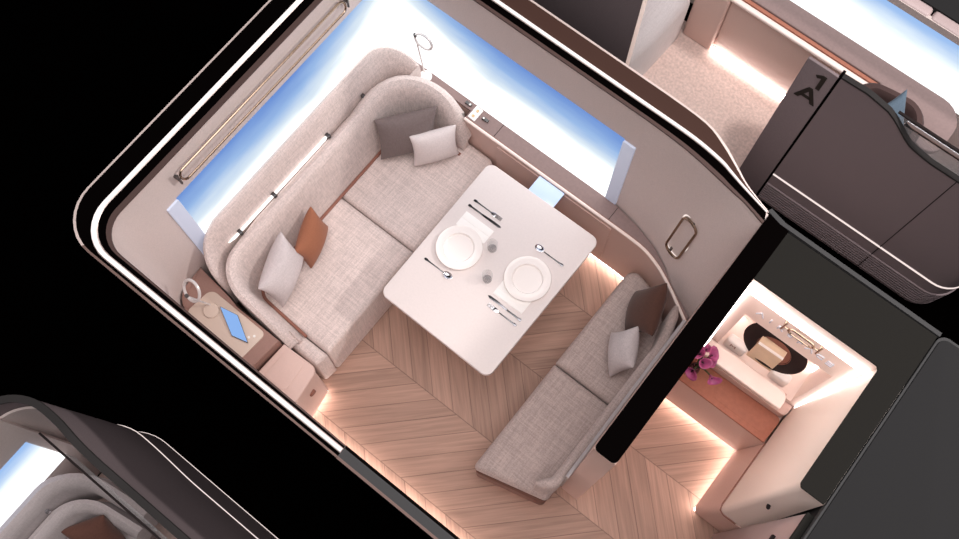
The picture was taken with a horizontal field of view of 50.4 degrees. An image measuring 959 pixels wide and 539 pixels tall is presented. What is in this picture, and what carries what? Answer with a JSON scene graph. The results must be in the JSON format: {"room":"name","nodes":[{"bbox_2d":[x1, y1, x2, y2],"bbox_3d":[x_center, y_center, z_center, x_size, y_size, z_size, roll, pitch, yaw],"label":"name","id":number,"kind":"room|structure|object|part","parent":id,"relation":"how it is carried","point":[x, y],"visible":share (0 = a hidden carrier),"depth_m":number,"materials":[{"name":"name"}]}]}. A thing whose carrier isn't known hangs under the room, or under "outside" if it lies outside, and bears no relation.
{"room":"aircraft cabin","nodes":[
{"label":"aircraft cabin","id":0,"kind":"room"},
{"bbox_2d":[0,418,99,479],"bbox_3d":[-2.660,1.436,5.261,0.030,1.500,1.400,37,76,11],"label":"wall","id":1,"kind":"structure","parent":0,"point":[13,436],"depth_m":5.15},
{"bbox_2d":[0,442,64,526],"bbox_3d":[-2.667,1.435,5.146,0.012,0.520,1.338,37,76,11],"label":"window","id":2,"kind":"structure","parent":1,"relation":"in","point":[30,466],"depth_m":5.28,"materials":[{"name":"glass"}]},
{"bbox_2d":[0,395,277,538],"bbox_3d":[-1.694,1.427,5.180,1.773,1.659,0.773,37,76,11],"label":"shell","id":3,"kind":"object","parent":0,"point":[162,482],"visible":0.8,"depth_m":5.03,"materials":[{"name":"grey plastic"}]},
{"bbox_3d":[-1.616,1.022,4.527,1.822,0.171,0.596,17,74,5],"label":"rim trim","id":4,"kind":"part","parent":3,"relation":"part of","materials":[{"name":"grey plastic"}]},
{"bbox_2d":[38,432,160,538],"bbox_3d":[-1.420,1.165,4.488,1.400,0.137,0.010,37,76,11],"label":"trim","id":5,"kind":"structure","parent":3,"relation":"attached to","point":[39,433],"depth_m":4.48,"materials":[{"name":"grey metal"}]},
{"bbox_3d":[-1.617,1.364,5.856,1.930,0.405,0.639,15,73,5],"label":"panel","id":6,"kind":"part","parent":3,"relation":"part of","materials":[{"name":"grey plastic"}]},
{"bbox_2d":[112,0,361,308],"bbox_3d":[-0.970,-0.604,5.719,0.540,1.834,2.255,37,76,11],"label":"wall","id":7,"kind":"structure","parent":0,"point":[144,233],"depth_m":5.02,"materials":[{"name":"beige plastic"}]},
{"bbox_2d":[173,0,349,183],"bbox_3d":[-1.056,-0.896,5.006,0.048,0.090,1.253,37,76,11],"label":"grab rail","id":8,"kind":"object","parent":7,"relation":"attached to","point":[178,178],"visible":1,"depth_m":4.99,"materials":[{"name":"beige metal"}]},
{"bbox_2d":[167,0,398,254],"bbox_3d":[-1.011,-0.820,5.574,0.018,0.780,1.712,37,76,11],"label":"window","id":9,"kind":"structure","parent":7,"relation":"in","point":[370,25],"depth_m":5.40,"materials":[{"name":"blue"}]},
{"bbox_2d":[167,199,204,254],"bbox_3d":[-1.516,-0.206,5.388,0.016,0.770,0.078,37,76,11],"label":"blind","id":10,"kind":"object","parent":9,"relation":"attached to","point":[180,210],"depth_m":5.26,"materials":[{"name":"white"}]},
{"bbox_2d":[73,0,768,456],"bbox_3d":[-0.244,-0.310,4.663,2.536,0.022,2.274,37,76,11],"label":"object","id":11,"kind":"structure","parent":7,"relation":"attached to","point":[96,211],"depth_m":4.77,"materials":[{"name":"grey"}]},
{"bbox_2d":[0,0,958,538],"bbox_3d":[0.929,0.723,6.297,12.000,0.063,11.000,37,76,11],"label":"floor","id":12,"kind":"structure","parent":0,"point":[80,80],"depth_m":6.32,"materials":[{"name":"brown wood"}]},
{"bbox_2d":[0,473,158,538],"bbox_3d":[-2.284,1.772,5.408,0.635,0.980,1.430,37,76,11],"label":"sofa","id":13,"kind":"object","parent":12,"relation":"on","point":[60,502],"visible":0.86,"depth_m":5.24,"materials":[{"name":"grey fabric"}]},
{"bbox_3d":[-2.337,1.757,5.287,0.378,0.460,1.330,37,76,11],"label":"backrest","id":14,"kind":"part","parent":13,"relation":"part of","materials":[{"name":"beige fabric"}]},
{"bbox_2d":[61,515,125,538],"bbox_3d":[-2.028,1.419,5.371,0.250,0.300,0.203,-24,74,-7],"label":"throw pillow","id":15,"kind":"object","parent":13,"relation":"on","point":[98,527],"visible":1,"depth_m":5.28,"materials":[{"name":"brown fabric"}]},
{"bbox_2d":[118,528,156,538],"bbox_3d":[-2.272,1.978,5.632,0.455,0.430,1.240,37,76,11],"label":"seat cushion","id":16,"kind":"object","parent":13,"relation":"on","point":[126,535],"depth_m":5.57,"materials":[{"name":"beige fabric"}]},
{"bbox_2d":[182,268,282,370],"bbox_3d":[-1.421,0.376,5.997,0.632,0.722,0.234,41,77,12],"label":"desk","id":17,"kind":"object","parent":12,"relation":"on","point":[261,346],"visible":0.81,"depth_m":5.65,"materials":[{"name":"brown wood"}]},
{"bbox_2d":[182,278,218,317],"bbox_3d":[-1.516,0.154,5.500,0.153,0.363,0.096,37,76,11],"label":"reading lamp","id":18,"kind":"object","parent":17,"relation":"on","point":[210,310],"visible":1,"depth_m":5.59,"materials":[{"name":"beige plastic"}]},
{"bbox_3d":[-1.524,0.112,5.389,0.133,0.126,0.093,37,76,11],"label":"lamp shade","id":19,"kind":"part","parent":18,"relation":"part of","materials":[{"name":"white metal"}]},
{"bbox_3d":[-1.530,0.170,5.551,0.072,0.239,0.011,-17,74,-5],"label":"stem","id":20,"kind":"part","parent":18,"relation":"part of","materials":[{"name":"white metal"}]},
{"bbox_2d":[220,307,247,342],"bbox_3d":[-1.356,0.304,5.632,0.073,0.022,0.261,-24,74,-7],"label":"tablet","id":21,"kind":"object","parent":17,"relation":"on","point":[232,320],"visible":1,"depth_m":5.63,"materials":[{"name":"blue glass"}]},
{"bbox_2d":[259,345,327,416],"bbox_3d":[-1.059,0.668,5.948,0.278,0.644,0.231,37,76,11],"label":"base cabinet","id":22,"kind":"object","parent":12,"relation":"on","point":[292,374],"visible":0.84,"depth_m":5.65,"materials":[{"name":"brown"}]},
{"bbox_3d":[-1.059,0.579,5.660,0.278,0.035,0.231,37,76,11],"label":"lid","id":23,"kind":"part","parent":22,"relation":"part of","materials":[{"name":"leather"}]},
{"bbox_2d":[203,47,491,378],"bbox_3d":[-0.717,-0.330,6.024,0.849,1.090,1.728,37,76,11],"label":"sofa","id":24,"kind":"object","parent":12,"relation":"on","point":[376,212],"visible":0.74,"depth_m":5.95,"materials":[{"name":"fabric"}]},
{"bbox_2d":[258,232,302,306],"bbox_3d":[-1.123,0.006,5.810,0.193,0.300,0.347,21,74,6],"label":"throw pillow","id":25,"kind":"object","parent":24,"relation":"on","point":[281,271],"visible":1,"depth_m":5.72,"materials":[{"name":"white fabric"}]},
{"bbox_2d":[277,334,335,378],"bbox_3d":[-1.072,0.465,6.108,0.422,0.433,0.094,37,76,11],"label":"cushion","id":26,"kind":"object","parent":24,"relation":"on","point":[310,349],"depth_m":5.90,"materials":[{"name":"fabric"}]},
{"bbox_2d":[295,207,327,267],"bbox_3d":[-0.974,-0.182,5.899,0.143,0.240,0.292,18,74,6],"label":"throw pillow","id":27,"kind":"object","parent":24,"relation":"on","point":[313,231],"visible":0.99,"depth_m":5.83,"materials":[{"name":"orange fabric"}]},
{"bbox_3d":[-0.961,-0.591,5.864,0.216,0.630,1.713,37,76,11],"label":"headrest panel","id":28,"kind":"part","parent":24,"relation":"part of","materials":[{"name":"fabric"}]},
{"bbox_2d":[265,199,412,366],"bbox_3d":[-0.883,0.066,6.229,0.642,0.440,0.783,37,76,11],"label":"seat cushion","id":29,"kind":"object","parent":24,"relation":"on","point":[334,303],"depth_m":6.02,"materials":[{"name":"fabric"}]},
{"bbox_2d":[374,106,436,159],"bbox_3d":[-0.423,-0.810,6.058,0.383,0.310,0.176,-9,73,-3],"label":"throw pillow","id":30,"kind":"object","parent":24,"relation":"on","point":[395,131],"visible":0.78,"depth_m":5.97,"materials":[{"name":"fabric"}]},
{"bbox_2d":[342,143,491,252],"bbox_3d":[-0.387,-0.505,6.406,0.680,0.440,0.757,37,76,11],"label":"seat cushion","id":31,"kind":"object","parent":24,"relation":"on","point":[405,201],"depth_m":6.17,"materials":[{"name":"fabric"}]},
{"bbox_2d":[409,125,458,165],"bbox_3d":[-0.268,-0.741,6.081,0.285,0.255,0.149,-8,73,-3],"label":"throw pillow","id":32,"kind":"object","parent":24,"relation":"on","point":[435,145],"visible":1,"depth_m":6.01,"materials":[{"name":"white fabric"}]},
{"bbox_2d":[383,165,596,375],"bbox_3d":[0.092,0.050,6.099,0.792,0.720,1.128,37,76,11],"label":"dining table","id":33,"kind":"object","parent":12,"relation":"on","point":[455,311],"visible":0.93,"depth_m":5.74,"materials":[{"name":"white"}]},
{"bbox_2d":[424,257,451,278],"bbox_3d":[-0.233,-0.007,5.735,0.197,0.009,0.039,37,76,11],"label":"spoon","id":34,"kind":"object","parent":33,"relation":"on","point":[447,275],"visible":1,"depth_m":5.73,"materials":[{"name":"silver metal"}]},
{"bbox_3d":[-0.254,-0.022,5.743,0.145,0.003,0.015,37,76,11],"label":"handle","id":35,"kind":"part","parent":34,"relation":"part of","materials":[{"name":"silver metal"}]},
{"bbox_2d":[443,271,451,278],"bbox_3d":[-0.179,0.034,5.723,0.058,0.009,0.039,37,76,11],"label":"bowl","id":36,"kind":"object","parent":34,"relation":"on","point":[447,275],"depth_m":5.72,"materials":[{"name":"silver metal"}]},
{"bbox_2d":[435,225,482,269],"bbox_3d":[-0.115,-0.123,5.761,0.268,0.021,0.268,37,76,11],"label":"dinner plate","id":37,"kind":"object","parent":33,"relation":"on","point":[458,247],"visible":1,"depth_m":5.76,"materials":[{"name":"white ceramic"}]},
{"bbox_2d":[456,211,493,243],"bbox_3d":[-0.026,-0.239,5.810,0.200,0.004,0.100,37,76,11],"label":"napkin","id":38,"kind":"object","parent":33,"relation":"on","point":[467,219],"visible":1,"depth_m":5.81,"materials":[{"name":"white fabric"}]},
{"bbox_2d":[468,204,500,227],"bbox_3d":[0.030,-0.305,5.830,0.236,0.004,0.018,37,76,11],"label":"knife","id":39,"kind":"object","parent":33,"relation":"on","point":[469,205],"visible":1,"depth_m":5.83,"materials":[{"name":"silver metal"}]},
{"bbox_3d":[-0.024,-0.344,5.842,0.100,0.004,0.016,37,76,11],"label":"handle","id":40,"kind":"part","parent":39,"relation":"part of","materials":[{"name":"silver metal"}]},
{"bbox_3d":[0.070,-0.276,5.822,0.137,0.002,0.016,37,76,11],"label":"blade","id":41,"kind":"part","parent":39,"relation":"part of","materials":[{"name":"silver metal"}]},
{"bbox_2d":[474,199,502,220],"bbox_3d":[0.048,-0.343,5.842,0.200,0.004,0.024,37,76,11],"label":"fork","id":42,"kind":"object","parent":33,"relation":"on","point":[493,214],"visible":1,"depth_m":5.83,"materials":[{"name":"silver metal"}]},
{"bbox_3d":[0.018,-0.365,5.849,0.125,0.003,0.015,37,76,11],"label":"handle","id":43,"kind":"part","parent":42,"relation":"part of","materials":[{"name":"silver metal"}]},
{"bbox_2d":[487,303,516,325],"bbox_3d":[0.125,0.253,5.657,0.200,0.004,0.024,37,76,11],"label":"fork","id":44,"kind":"object","parent":33,"relation":"on","point":[495,309],"visible":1,"depth_m":5.66,"materials":[{"name":"silver metal"}]},
{"bbox_3d":[0.155,0.275,5.651,0.125,0.003,0.015,37,76,11],"label":"handle","id":45,"kind":"part","parent":44,"relation":"part of","materials":[{"name":"silver metal"}]},
{"bbox_2d":[488,295,520,321],"bbox_3d":[0.139,0.214,5.669,0.236,0.004,0.018,37,76,11],"label":"knife","id":46,"kind":"object","parent":33,"relation":"on","point":[489,296],"visible":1,"depth_m":5.67,"materials":[{"name":"silver metal"}]},
{"bbox_3d":[0.101,0.184,5.679,0.137,0.002,0.016,37,76,11],"label":"blade","id":47,"kind":"part","parent":46,"relation":"part of","materials":[{"name":"silver metal"}]},
{"bbox_3d":[0.192,0.255,5.656,0.100,0.004,0.016,37,76,11],"label":"handle","id":48,"kind":"part","parent":46,"relation":"part of","materials":[{"name":"silver metal"}]},
{"bbox_2d":[493,280,531,313],"bbox_3d":[0.183,0.154,5.688,0.200,0.004,0.100,37,76,11],"label":"napkin","id":49,"kind":"object","parent":33,"relation":"on","point":[501,291],"visible":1,"depth_m":5.68,"materials":[{"name":"white fabric"}]},
{"bbox_2d":[504,256,550,301],"bbox_3d":[0.269,0.053,5.706,0.268,0.021,0.268,37,76,11],"label":"dinner plate","id":50,"kind":"object","parent":33,"relation":"on","point":[526,278],"visible":1,"depth_m":5.71,"materials":[{"name":"white ceramic"}]},
{"bbox_3d":[0.385,-0.445,5.894,0.180,0.017,0.118,37,76,11],"label":"mounting plate","id":51,"kind":"part","parent":33,"relation":"part of","materials":[{"name":"blue"}]},
{"bbox_2d":[535,244,563,266],"bbox_3d":[0.395,-0.079,5.757,0.197,0.009,0.039,37,76,11],"label":"spoon","id":52,"kind":"object","parent":33,"relation":"on","point":[540,248],"visible":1,"depth_m":5.77,"materials":[{"name":"silver metal"}]},
{"bbox_2d":[535,244,543,251],"bbox_3d":[0.341,-0.120,5.770,0.058,0.009,0.039,37,76,11],"label":"bowl","id":53,"kind":"object","parent":52,"relation":"on","point":[540,248],"depth_m":5.77,"materials":[{"name":"silver metal"}]},
{"bbox_3d":[0.416,-0.062,5.755,0.145,0.003,0.015,37,76,11],"label":"handle","id":54,"kind":"part","parent":52,"relation":"part of","materials":[{"name":"silver metal"}]},
{"bbox_2d":[475,273,685,504],"bbox_3d":[0.605,0.680,5.825,0.457,0.871,1.500,37,76,11],"label":"bench sofa","id":55,"kind":"object","parent":12,"relation":"on","point":[539,449],"visible":0.92,"depth_m":5.75,"materials":[{"name":"beige fabric"}]},
{"bbox_2d":[475,365,607,499],"bbox_3d":[0.371,0.960,5.761,0.444,0.077,0.749,37,76,11],"label":"seat cushion","id":56,"kind":"object","parent":55,"relation":"on","point":[545,430],"depth_m":5.73,"materials":[{"name":"beige fabric"}]},
{"bbox_3d":[0.733,0.735,5.630,0.113,0.330,1.268,38,76,11],"label":"backrest","id":57,"kind":"part","parent":55,"relation":"part of","materials":[{"name":"beige fabric"}]},
{"bbox_2d":[555,273,662,404],"bbox_3d":[0.838,0.399,5.935,0.438,0.077,0.738,37,76,11],"label":"seat cushion","id":58,"kind":"object","parent":55,"relation":"on","point":[585,362],"depth_m":5.88,"materials":[{"name":"beige fabric"}]},
{"bbox_2d":[608,326,638,376],"bbox_3d":[0.804,0.462,5.710,0.160,0.220,0.255,4,73,1],"label":"throw pillow","id":59,"kind":"object","parent":55,"relation":"on","point":[623,346],"visible":1,"depth_m":5.64,"materials":[{"name":"grey fabric"}]},
{"bbox_3d":[0.781,0.676,5.382,0.022,0.022,1.060,37,76,11],"label":"metal trim","id":60,"kind":"part","parent":55,"relation":"part of","materials":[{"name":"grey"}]},
{"bbox_2d":[625,283,667,335],"bbox_3d":[0.926,0.237,5.717,0.191,0.340,0.303,23,74,7],"label":"throw pillow","id":61,"kind":"object","parent":55,"relation":"on","point":[645,308],"visible":0.92,"depth_m":5.61,"materials":[{"name":"brown fabric"}]},
{"bbox_2d":[533,0,647,65],"bbox_3d":[0.256,-1.876,6.206,1.700,1.660,0.066,37,76,11],"label":"screen","id":62,"kind":"object","parent":12,"relation":"on","point":[613,25],"visible":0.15,"depth_m":6.11,"materials":[{"name":"grey"}]},
{"bbox_2d":[629,0,689,74],"bbox_3d":[0.868,-1.785,6.549,0.842,0.950,0.680,37,76,11],"label":"partition","id":63,"kind":"object","parent":12,"relation":"on","point":[662,20],"visible":0.32,"depth_m":6.50,"materials":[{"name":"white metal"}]},
{"bbox_2d":[666,339,791,450],"bbox_3d":[1.397,0.738,5.844,0.613,0.800,0.244,37,76,11],"label":"countertop","id":64,"kind":"structure","parent":12,"relation":"on","point":[743,410],"depth_m":5.63,"materials":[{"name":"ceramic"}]},
{"bbox_2d":[685,343,722,384],"bbox_3d":[1.181,0.538,5.505,0.179,0.367,0.224,-9,73,-3],"label":"flowers","id":65,"kind":"object","parent":64,"relation":"on","point":[702,363],"visible":0.94,"depth_m":5.39,"materials":[{"name":"pink"}]},
{"bbox_3d":[1.417,0.554,5.495,0.540,0.025,0.100,37,76,11],"label":"shelf lid","id":66,"kind":"part","parent":64,"relation":"part of","materials":[{"name":"beige"}]},
{"bbox_2d":[693,444,770,531],"bbox_3d":[1.466,1.144,5.446,0.210,1.319,0.458,37,76,11],"label":"cabinet","id":67,"kind":"object","parent":12,"relation":"on","point":[709,507],"visible":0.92,"depth_m":5.73,"materials":[{"name":"brown"}]},
{"bbox_2d":[683,0,956,153],"bbox_3d":[2.111,-1.226,6.525,1.775,0.655,0.366,37,76,11],"label":"wall","id":68,"kind":"structure","parent":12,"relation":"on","point":[774,39],"depth_m":6.31,"materials":[{"name":"beige plastic"}]},
{"bbox_2d":[711,47,784,97],"bbox_3d":[2.142,-1.084,6.799,1.420,0.033,0.015,37,76,11],"label":"light","id":69,"kind":"object","parent":68,"relation":"attached to","point":[758,79],"depth_m":6.86,"materials":[{"name":"white"}]},
{"bbox_3d":[2.186,-1.195,6.518,1.480,0.560,0.065,37,76,11],"label":"panel","id":70,"kind":"part","parent":68,"relation":"part of","materials":[{"name":"beige plastic"}]},
{"bbox_2d":[739,56,958,303],"bbox_3d":[2.486,-0.697,5.831,1.475,1.676,0.860,37,76,11],"label":"shell","id":71,"kind":"object","parent":12,"relation":"on","point":[834,158],"visible":0.98,"depth_m":5.70,"materials":[{"name":"black plastic"}]},
{"bbox_3d":[1.718,-0.769,5.854,0.178,1.635,0.017,37,76,11],"label":"sign panel","id":72,"kind":"part","parent":71,"relation":"part of","materials":[{"name":"plastic"}]},
{"bbox_3d":[2.562,-0.460,6.423,1.276,0.405,0.846,37,76,11],"label":"panel","id":73,"kind":"part","parent":71,"relation":"part of","materials":[{"name":"plastic"}]},
{"bbox_3d":[2.562,-0.860,5.119,1.283,0.220,0.853,37,76,11],"label":"rim trim","id":74,"kind":"part","parent":71,"relation":"part of","materials":[{"name":"grey plastic"}]},
{"bbox_2d":[898,111,958,160],"bbox_3d":[2.437,-0.475,5.016,0.940,0.180,0.016,37,76,11],"label":"rail","id":75,"kind":"object","parent":71,"relation":"attached to","point":[910,123],"visible":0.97,"depth_m":5.00,"materials":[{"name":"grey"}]},
{"bbox_2d":[778,337,958,538],"bbox_3d":[1.678,2.106,4.869,1.463,1.852,2.990,37,76,11],"label":"block","id":76,"kind":"object","parent":12,"relation":"on","point":[903,483],"visible":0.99,"depth_m":4.29,"materials":[{"name":"grey"}]},
{"bbox_2d":[711,512,813,538],"bbox_3d":[1.116,1.629,5.044,0.046,1.800,0.890,37,76,11],"label":"cabinet","id":77,"kind":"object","parent":76,"relation":"attached to","point":[794,527],"depth_m":4.64,"materials":[{"name":"beige wood"}]},
{"bbox_3d":[1.121,1.369,4.193,0.033,0.020,0.890,37,76,11],"label":"door","id":78,"kind":"part","parent":77,"relation":"part of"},
{"bbox_2d":[863,83,923,142],"bbox_3d":[2.276,-0.704,6.198,0.460,0.940,0.464,37,76,11],"label":"armchair","id":79,"kind":"object","parent":12,"relation":"on","point":[912,109],"visible":0.11,"depth_m":5.80,"materials":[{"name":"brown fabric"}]},
{"bbox_2d":[888,90,906,125],"bbox_3d":[2.288,-0.803,5.694,0.160,0.400,0.213,-18,74,-6],"label":"throw pillow","id":80,"kind":"object","parent":79,"relation":"on","point":[898,104],"visible":0.22,"depth_m":5.57,"materials":[{"name":"blue fabric"}]},
{"bbox_2d":[427,0,645,204],"bbox_3d":[0.124,-1.034,5.853,1.820,1.834,0.171,37,76,11],"label":"wall","id":81,"kind":"structure","parent":0,"point":[609,111],"depth_m":5.06,"materials":[{"name":"beige plastic"}]},
{"bbox_2d":[392,0,635,203],"bbox_3d":[0.152,-0.972,5.625,1.614,0.788,0.020,37,76,11],"label":"window","id":82,"kind":"structure","parent":81,"relation":"in","point":[549,121],"depth_m":5.58,"materials":[{"name":"blue"}]},
{"bbox_2d":[605,140,635,203],"bbox_3d":[0.755,-0.514,5.488,0.074,0.778,0.018,37,76,11],"label":"blind","id":83,"kind":"object","parent":82,"relation":"attached to","point":[624,152],"depth_m":5.43,"materials":[{"name":"white"}]},
{"bbox_2d":[418,63,688,331],"bbox_3d":[0.402,-0.470,6.253,0.244,0.735,2.336,-43,78,-12],"label":"window ledge","id":84,"kind":"object","parent":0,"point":[622,247],"visible":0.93,"depth_m":5.97,"materials":[{"name":"plastic"}]},
{"bbox_2d":[413,32,432,80],"bbox_3d":[-0.314,-1.211,5.846,0.080,0.511,0.126,-24,74,-7],"label":"reading lamp","id":85,"kind":"object","parent":84,"relation":"on","point":[426,74],"visible":0.94,"depth_m":5.71,"materials":[{"name":"white plastic"}]},
{"bbox_3d":[-0.345,-1.245,5.885,0.042,0.437,0.010,-28,75,-8],"label":"stem","id":86,"kind":"part","parent":85,"relation":"part of","materials":[{"name":"white metal"}]},
{"bbox_3d":[-0.311,-1.268,5.661,0.137,0.122,0.034,37,76,11],"label":"lamp shade","id":87,"kind":"part","parent":85,"relation":"part of","materials":[{"name":"white metal"}]},
{"bbox_3d":[-0.023,-0.922,6.023,0.052,0.005,0.090,37,76,11],"label":"socket plate","id":88,"kind":"part","parent":84,"relation":"part of","materials":[{"name":"white plastic"}]},
{"bbox_3d":[0.434,-0.403,6.199,0.835,0.520,0.012,37,76,11],"label":"inset panel","id":89,"kind":"part","parent":84,"relation":"part of","materials":[{"name":"beige plastic"}]},
{"bbox_3d":[0.532,-0.209,6.159,1.735,0.640,0.228,37,76,11],"label":"panel","id":90,"kind":"part","parent":84,"relation":"part of","materials":[{"name":"beige plastic"}]},
{"bbox_3d":[0.582,-0.351,5.851,0.170,0.020,1.753,-44,78,-12],"label":"rail","id":91,"kind":"part","parent":84,"relation":"part of","materials":[{"name":"beige"}]},
{"bbox_2d":[590,254,622,278],"bbox_3d":[0.854,0.024,6.453,0.572,0.030,0.049,44,78,12],"label":"light","id":92,"kind":"object","parent":84,"relation":"attached to","point":[592,255],"depth_m":6.46,"materials":[{"name":"white"}]},
{"bbox_2d":[561,223,762,499],"bbox_3d":[0.944,0.569,5.358,0.114,1.828,1.328,37,76,11],"label":"wall partition","id":93,"kind":"structure","parent":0,"point":[594,465],"depth_m":4.99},
{"bbox_2d":[596,214,788,462],"bbox_3d":[0.950,0.289,4.482,0.116,0.012,1.354,37,76,11],"label":"partition wall","id":94,"kind":"structure","parent":93,"relation":"attached to","point":[646,400],"depth_m":4.47,"materials":[{"name":"black"}]},
{"bbox_2d":[616,121,767,321],"bbox_3d":[1.068,-0.197,5.593,0.239,1.834,0.835,-28,75,-8],"label":"wall","id":95,"kind":"structure","parent":0,"point":[664,183],"depth_m":5.16,"materials":[{"name":"beige plastic"}]},
{"bbox_2d":[665,214,696,258],"bbox_3d":[1.076,-0.173,5.368,0.102,0.423,0.128,-36,76,-10],"label":"grab rail","id":96,"kind":"object","parent":95,"relation":"attached to","point":[668,249],"visible":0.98,"depth_m":5.35,"materials":[{"name":"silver metal"}]},
{"bbox_2d":[768,209,941,337],"bbox_3d":[1.669,0.017,4.574,0.920,0.034,0.038,39,77,11],"label":"trim","id":97,"kind":"structure","parent":95,"relation":"attached to","point":[792,231],"depth_m":4.56,"materials":[{"name":"grey"}]},
{"bbox_2d":[711,279,876,432],"bbox_3d":[1.605,0.436,5.400,0.749,1.828,0.250,37,76,11],"label":"wall","id":98,"kind":"structure","parent":0,"point":[805,384],"depth_m":4.88,"materials":[{"name":"beige"}]},
{"bbox_2d":[723,334,747,355],"bbox_3d":[1.403,0.414,5.562,0.123,0.128,0.052,37,76,11],"label":"folded towel","id":99,"kind":"object","parent":98,"relation":"on","point":[734,343],"visible":0.98,"depth_m":5.51,"materials":[{"name":"white fabric"}]},
{"bbox_2d":[746,336,786,370],"bbox_3d":[1.532,0.445,5.426,0.153,0.206,0.087,37,76,11],"label":"gift box","id":100,"kind":"object","parent":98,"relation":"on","point":[765,350],"visible":0.96,"depth_m":5.36,"materials":[{"name":"beige cardboard"}]},
{"bbox_2d":[743,323,807,373],"bbox_3d":[1.567,0.415,5.386,0.365,0.260,0.154,37,76,11],"label":"niche","id":101,"kind":"object","parent":98,"relation":"in","point":[793,362],"visible":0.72,"depth_m":5.36,"materials":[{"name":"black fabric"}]},
{"bbox_2d":[768,370,791,386],"bbox_3d":[1.625,0.580,5.510,0.107,0.128,0.050,37,76,11],"label":"folded towel","id":102,"kind":"object","parent":98,"relation":"on","point":[781,379],"visible":0.94,"depth_m":5.46,"materials":[{"name":"white fabric"}]},
{"bbox_2d":[756,313,833,367],"bbox_3d":[1.489,0.327,4.811,0.426,0.050,0.008,37,76,11],"label":"hooks","id":103,"kind":"object","parent":98,"relation":"attached to","point":[828,363],"depth_m":4.80,"materials":[{"name":"silver metal"}]},
{"bbox_2d":[780,320,823,353],"bbox_3d":[1.484,0.303,4.665,0.202,0.090,0.044,37,76,11],"label":"grab rail","id":104,"kind":"object","parent":98,"relation":"attached to","point":[786,321],"visible":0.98,"depth_m":4.65,"materials":[{"name":"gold metal"}]},
{"bbox_2d":[722,369,902,527],"bbox_3d":[1.567,0.899,4.942,0.164,1.228,0.695,37,76,11],"label":"wall","id":105,"kind":"structure","parent":98,"relation":"attached to","point":[774,478],"depth_m":4.85,"materials":[{"name":"beige"}]},
{"bbox_2d":[704,283,868,407],"bbox_3d":[1.270,0.667,4.986,0.650,1.120,1.175,37,76,11],"label":"light","id":106,"kind":"object","parent":105,"relation":"attached to","point":[749,289],"visible":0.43,"depth_m":4.62,"materials":[{"name":"white plastic"}]},
{"bbox_2d":[754,233,936,504],"bbox_3d":[1.421,0.411,4.444,0.781,0.012,0.918,37,76,11],"label":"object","id":107,"kind":"structure","parent":98,"relation":"attached to","point":[896,344],"depth_m":4.48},
{"bbox_2d":[690,0,958,175],"bbox_3d":[2.694,-1.127,6.245,3.800,1.140,0.045,37,76,11],"label":"wall","id":108,"kind":"structure","parent":0,"point":[942,157],"depth_m":6.58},
{"bbox_2d":[790,0,958,114],"bbox_3d":[2.675,-1.193,5.952,3.800,0.540,0.015,37,76,11],"label":"window","id":109,"kind":"structure","parent":108,"relation":"attached to","point":[882,28],"depth_m":6.02,"materials":[{"name":"glass"}]},
{"bbox_2d":[901,0,932,15],"bbox_3d":[2.018,-1.805,5.825,1.290,0.065,0.074,37,76,11],"label":"panel","id":110,"kind":"object","parent":108,"relation":"attached to","point":[918,5],"visible":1,"depth_m":5.69,"materials":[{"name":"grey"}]},
{"bbox_2d":[931,12,958,36],"bbox_3d":[3.120,-0.973,5.567,1.500,0.065,0.074,37,76,11],"label":"panel","id":111,"kind":"object","parent":108,"relation":"attached to","point":[937,17],"visible":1,"depth_m":5.66,"materials":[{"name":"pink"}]},
{"bbox_2d":[887,0,958,45],"bbox_3d":[2.672,-1.277,5.666,3.800,0.055,0.024,37,76,11],"label":"wall window","id":112,"kind":"structure","parent":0,"point":[926,20],"depth_m":5.70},
{"bbox_2d":[921,0,958,23],"bbox_3d":[2.931,-1.591,5.761,3.800,0.060,0.700,37,76,11],"label":"wall","id":113,"kind":"structure","parent":0,"point":[949,8],"depth_m":5.69,"materials":[{"name":"grey"}]},
{"bbox_3d":[-0.578,1.033,5.211,2.200,1.834,0.050,37,76,11],"label":"wall","id":114,"kind":"structure","parent":0,"visible":0},
{"bbox_2d":[336,446,459,538],"bbox_3d":[-0.157,1.101,4.229,1.098,0.013,0.068,37,76,11],"label":"trim","id":115,"kind":"structure","parent":114,"relation":"attached to","point":[348,457],"depth_m":4.27,"materials":[{"name":"grey metal"}]}
]}

